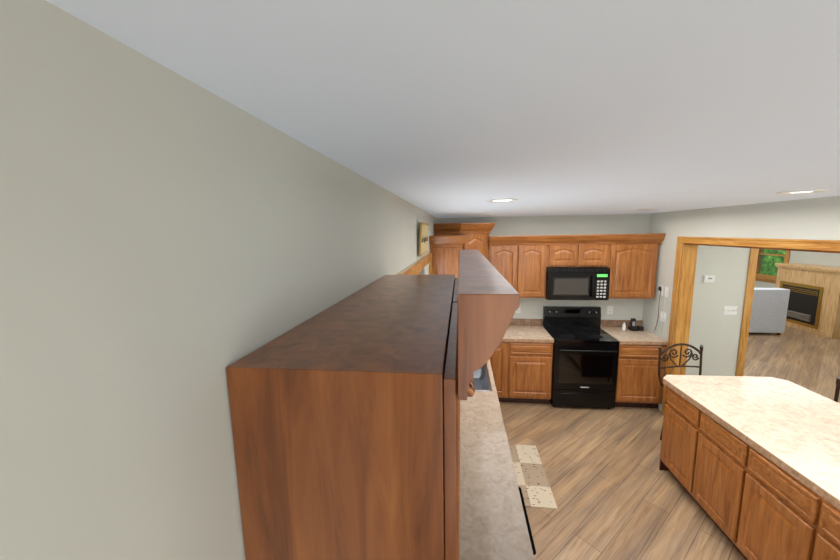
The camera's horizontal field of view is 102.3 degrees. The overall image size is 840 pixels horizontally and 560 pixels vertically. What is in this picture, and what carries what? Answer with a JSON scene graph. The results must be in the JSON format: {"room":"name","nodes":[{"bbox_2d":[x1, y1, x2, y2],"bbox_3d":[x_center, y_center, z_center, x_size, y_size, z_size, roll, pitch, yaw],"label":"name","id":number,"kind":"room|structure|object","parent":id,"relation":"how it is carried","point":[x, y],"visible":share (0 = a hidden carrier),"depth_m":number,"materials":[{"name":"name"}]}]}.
{"room":"kitchen","nodes":[
{"label":"kitchen","id":0,"kind":"room"},
{"bbox_2d":[0,0,437,559],"bbox_3d":[-0.148,0.755,2.146,0.150,2.470,6.140,0,8,7],"label":"wall","id":1,"kind":"structure","parent":0,"point":[173,245],"depth_m":0.35,"materials":[{"name":"paint"}]},
{"bbox_2d":[226,249,519,559],"bbox_3d":[-0.008,0.360,0.994,0.397,0.839,1.020,0,8,7],"label":"upper cabinet","id":2,"kind":"object","parent":1,"relation":"attached to","point":[345,416],"visible":1,"depth_m":0.48,"materials":[{"name":"brown wood"}]},
{"bbox_2d":[396,252,431,274],"bbox_3d":[-0.055,0.343,2.605,0.205,0.987,2.170,0,8,7],"label":"kitchen window","id":3,"kind":"structure","parent":1,"relation":"in","point":[422,265],"depth_m":2.68,"materials":[{"name":"brown wood"}]},
{"bbox_2d":[418,222,428,256],"bbox_3d":[0.034,-0.339,2.791,0.034,0.260,0.520,0,8,7],"label":"kitchen sign","id":4,"kind":"object","parent":1,"relation":"attached to","point":[423,238],"visible":1,"depth_m":2.68,"materials":[{"name":"brown wood"}]},
{"bbox_2d":[429,235,467,277],"bbox_3d":[0.340,-0.081,3.886,0.397,0.862,0.663,0,8,7],"label":"upper cabinet","id":5,"kind":"object","parent":1,"relation":"attached to","point":[445,250],"visible":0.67,"depth_m":3.60,"materials":[{"name":"brown wood"}]},
{"bbox_2d":[46,0,839,217],"bbox_3d":[4.333,-0.949,4.444,8.500,0.100,12.500,0,8,7],"label":"ceiling","id":6,"kind":"structure","parent":0,"point":[452,108],"depth_m":0.46,"materials":[{"name":"paint"}]},
{"bbox_2d":[486,198,517,202],"bbox_3d":[0.510,-0.494,2.109,0.196,0.009,0.196,0,8,7],"label":"recessed light","id":7,"kind":"object","parent":6,"relation":"in","point":[501,200],"visible":1,"depth_m":2.10,"materials":[{"name":"white plastic"}]},
{"bbox_2d":[634,209,656,210],"bbox_3d":[2.327,-0.724,3.497,0.196,0.009,0.196,0,8,7],"label":"recessed light","id":8,"kind":"object","parent":6,"relation":"in","point":[644,209],"visible":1,"depth_m":3.45,"materials":[{"name":"white plastic"}]},
{"bbox_2d":[776,189,828,194],"bbox_3d":[2.140,-0.493,1.900,0.196,0.009,0.196,0,8,7],"label":"recessed light","id":9,"kind":"object","parent":6,"relation":"in","point":[801,191],"visible":1,"depth_m":1.88,"materials":[{"name":"white plastic"}]},
{"bbox_2d":[438,213,749,375],"bbox_3d":[4.426,0.328,4.582,8.350,2.470,0.150,0,8,7],"label":"wall","id":10,"kind":"structure","parent":0,"point":[714,331],"depth_m":4.61,"materials":[{"name":"paint"}]},
{"bbox_2d":[434,223,494,260],"bbox_3d":[0.602,-0.237,4.488,0.774,1.012,0.772,0,8,7],"label":"upper cabinet","id":11,"kind":"object","parent":10,"relation":"attached to","point":[478,235],"visible":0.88,"depth_m":4.24,"materials":[{"name":"brown wood"}]},
{"bbox_2d":[489,233,665,298],"bbox_3d":[2.016,-0.187,4.525,2.174,0.832,0.379,0,8,7],"label":"upper cabinet","id":12,"kind":"object","parent":10,"relation":"attached to","point":[520,264],"visible":0.94,"depth_m":4.36,"materials":[{"name":"brown wood"}]},
{"bbox_2d":[545,267,609,299],"bbox_3d":[2.059,0.032,4.524,0.751,0.423,0.432,0,8,7],"label":"over-the-range microwave","id":13,"kind":"object","parent":12,"relation":"attached to","point":[577,283],"visible":1,"depth_m":4.35,"materials":[{"name":"black"}]},
{"bbox_2d":[607,306,612,313],"label":"outlet plates","id":14,"kind":"object","parent":10,"relation":"attached to","point":[609,308],"depth_m":4.73,"materials":[{"name":"white plastic"}]},
{"bbox_2d":[703,276,714,282],"bbox_3d":[3.853,-0.011,4.513,0.135,0.095,0.022,0,8,7],"label":"thermostat","id":15,"kind":"object","parent":10,"relation":"attached to","point":[708,279],"visible":0.95,"depth_m":4.50,"materials":[{"name":"white plastic"}]},
{"bbox_2d":[723,306,737,314],"label":"outlet plates","id":16,"kind":"object","parent":10,"relation":"attached to","point":[729,310],"depth_m":4.54,"materials":[{"name":"white plastic"}]},
{"bbox_2d":[735,248,758,375],"bbox_3d":[5.282,0.483,4.501,1.920,2.155,0.186,0,8,7],"label":"door frame","id":17,"kind":"structure","parent":10,"relation":"attached to","point":[747,305],"depth_m":4.51,"materials":[{"name":"brown wood"}]},
{"bbox_2d":[499,325,839,559],"bbox_3d":[4.378,1.595,4.806,8.500,0.100,12.500,0,8,7],"label":"floor","id":18,"kind":"structure","parent":0,"point":[617,493],"depth_m":3.17,"materials":[{"name":"brown wood"}]},
{"bbox_2d":[490,342,509,401],"bbox_3d":[1.035,1.179,4.714,0.290,0.870,0.630,0,8,7],"label":"base cabinet","id":19,"kind":"object","parent":18,"relation":"on","point":[500,360],"depth_m":4.40,"materials":[{"name":"brown wood"}]},
{"bbox_2d":[460,359,534,559],"bbox_3d":[0.378,0.905,3.098,0.660,0.143,3.882,0,8,7],"label":"countertop","id":20,"kind":"structure","parent":19,"relation":"on","point":[493,525],"depth_m":1.81,"materials":[{"name":"laminate"}]},
{"bbox_2d":[474,362,491,390],"bbox_3d":[0.397,0.986,3.294,0.538,0.175,0.710,0,8,7],"label":"sink","id":21,"kind":"object","parent":20,"relation":"in","point":[482,382],"visible":0.27,"depth_m":3.39,"materials":[{"name":"silver metal"}]},
{"bbox_2d":[518,486,535,554],"bbox_3d":[0.258,1.600,1.853,0.626,0.866,0.596,0,8,7],"label":"dishwasher","id":22,"kind":"object","parent":18,"relation":"on","point":[528,524],"visible":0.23,"depth_m":1.73,"materials":[{"name":"black"}]},
{"bbox_2d":[510,342,552,403],"bbox_3d":[1.448,1.179,4.665,0.541,0.870,0.630,0,8,7],"label":"base cabinet","id":23,"kind":"object","parent":18,"relation":"on","point":[522,372],"depth_m":4.35,"materials":[{"name":"brown wood"}]},
{"bbox_2d":[501,318,553,342],"bbox_3d":[1.308,0.674,4.606,0.827,0.143,0.632,0,8,7],"label":"countertop","id":24,"kind":"structure","parent":23,"relation":"on","point":[518,330],"depth_m":4.56,"materials":[{"name":"laminate"}]},
{"bbox_2d":[509,444,557,508],"bbox_3d":[0.957,1.825,3.221,0.455,0.008,0.830,0,8,7],"label":"kitchen rug","id":25,"kind":"object","parent":18,"relation":"on","point":[532,480],"visible":0.64,"depth_m":3.14,"materials":[{"name":"beige fabric"}]},
{"bbox_2d":[543,306,619,408],"bbox_3d":[2.100,1.018,4.511,0.760,1.205,0.715,0,8,7],"label":"range","id":26,"kind":"object","parent":18,"relation":"on","point":[585,359],"visible":0.98,"depth_m":4.26,"materials":[{"name":"black metal"}]},
{"bbox_2d":[615,344,666,407],"bbox_3d":[2.773,1.178,4.505,0.569,0.870,0.630,0,8,7],"label":"base cabinet","id":27,"kind":"object","parent":18,"relation":"on","point":[638,384],"depth_m":4.20,"materials":[{"name":"brown wood"}]},
{"bbox_2d":[600,320,667,344],"bbox_3d":[2.764,0.673,4.431,0.569,0.143,0.632,0,8,7],"label":"countertop","id":28,"kind":"structure","parent":27,"relation":"on","point":[612,327],"depth_m":4.40,"materials":[{"name":"laminate"}]},
{"bbox_2d":[628,318,643,330],"bbox_3d":[2.918,0.598,4.563,0.160,0.160,0.100,0,8,7],"label":"phone","id":29,"kind":"object","parent":28,"relation":"on","point":[632,327],"visible":1,"depth_m":4.55,"materials":[{"name":"black plastic"}]},
{"bbox_2d":[658,343,702,439],"bbox_3d":[2.758,1.224,3.469,0.485,1.068,0.482,0,8,7],"label":"bar stool","id":30,"kind":"object","parent":18,"relation":"on","point":[692,355],"visible":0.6,"depth_m":3.59,"materials":[{"name":"brown metal"}]},
{"bbox_2d":[659,387,839,559],"bbox_3d":[2.459,1.505,2.236,0.626,0.871,1.830,0,8,7],"label":"kitchen island","id":31,"kind":"object","parent":18,"relation":"on","point":[751,464],"depth_m":2.26,"materials":[{"name":"brown wood"}]},
{"bbox_2d":[663,375,839,518],"bbox_3d":[2.661,1.047,2.155,1.092,0.050,1.992,0,8,7],"label":"island countertop","id":32,"kind":"structure","parent":31,"relation":"on","point":[796,428],"depth_m":2.39,"materials":[{"name":"beige stone"}]},
{"bbox_2d":[749,288,789,334],"bbox_3d":[6.653,0.572,7.517,1.993,1.081,0.966,0,8,7],"label":"sofa","id":33,"kind":"object","parent":18,"relation":"on","point":[769,310],"visible":0.33,"depth_m":7.02,"materials":[{"name":"fabric"}]},
{"bbox_2d":[775,263,839,338],"bbox_3d":[8.574,0.395,7.394,0.475,1.402,1.460,0,8,7],"label":"fireplace","id":34,"kind":"object","parent":18,"relation":"on","point":[814,302],"visible":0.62,"depth_m":7.21,"materials":[{"name":"brown wood"}]},
{"bbox_2d":[834,376,839,401],"bbox_3d":[3.504,1.339,2.574,0.578,1.068,0.577,0,8,7],"label":"bar stool","id":35,"kind":"object","parent":18,"relation":"on","point":[837,390],"visible":0.35,"depth_m":2.79,"materials":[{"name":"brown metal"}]},
{"bbox_2d":[642,196,839,410],"bbox_3d":[2.797,0.764,1.717,0.140,2.470,5.990,0,8,7],"label":"wall","id":36,"kind":"structure","parent":0,"point":[814,219],"depth_m":3.14,"materials":[{"name":"paint"}]},
{"bbox_2d":[654,308,666,331],"label":"outlet plates","id":37,"kind":"object","parent":36,"relation":"attached to","point":[663,315],"depth_m":4.22,"materials":[{"name":"white plastic"}]},
{"bbox_2d":[658,285,668,300],"label":"outlet plates","id":38,"kind":"object","parent":36,"relation":"attached to","point":[660,288],"depth_m":4.22,"materials":[{"name":"white plastic"}]},
{"bbox_2d":[662,236,839,413],"bbox_3d":[2.758,0.954,1.424,0.184,2.184,5.331,0,8,7],"label":"door frame","id":39,"kind":"structure","parent":36,"relation":"attached to","point":[685,265],"depth_m":3.86,"materials":[{"name":"brown wood"}]},
{"bbox_2d":[754,251,839,287],"bbox_3d":[8.864,-0.116,7.143,0.150,2.470,6.060,0,8,7],"label":"wall","id":40,"kind":"structure","parent":0,"point":[820,258],"depth_m":7.67,"materials":[{"name":"paint"}]},
{"bbox_2d":[755,249,790,283],"bbox_3d":[9.008,-0.623,8.660,0.205,1.377,1.090,0,8,7],"label":"living room window","id":41,"kind":"structure","parent":40,"relation":"in","point":[765,278],"depth_m":8.79,"materials":[{"name":"brown wood"}]},
{"label":"outside","id":42,"kind":"structure","parent":0,"visible":0},
{"bbox_2d":[760,249,785,275],"bbox_3d":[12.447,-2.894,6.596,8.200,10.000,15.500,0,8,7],"label":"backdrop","id":43,"kind":"structure","parent":42,"point":[773,260],"depth_m":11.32,"materials":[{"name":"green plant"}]}
]}

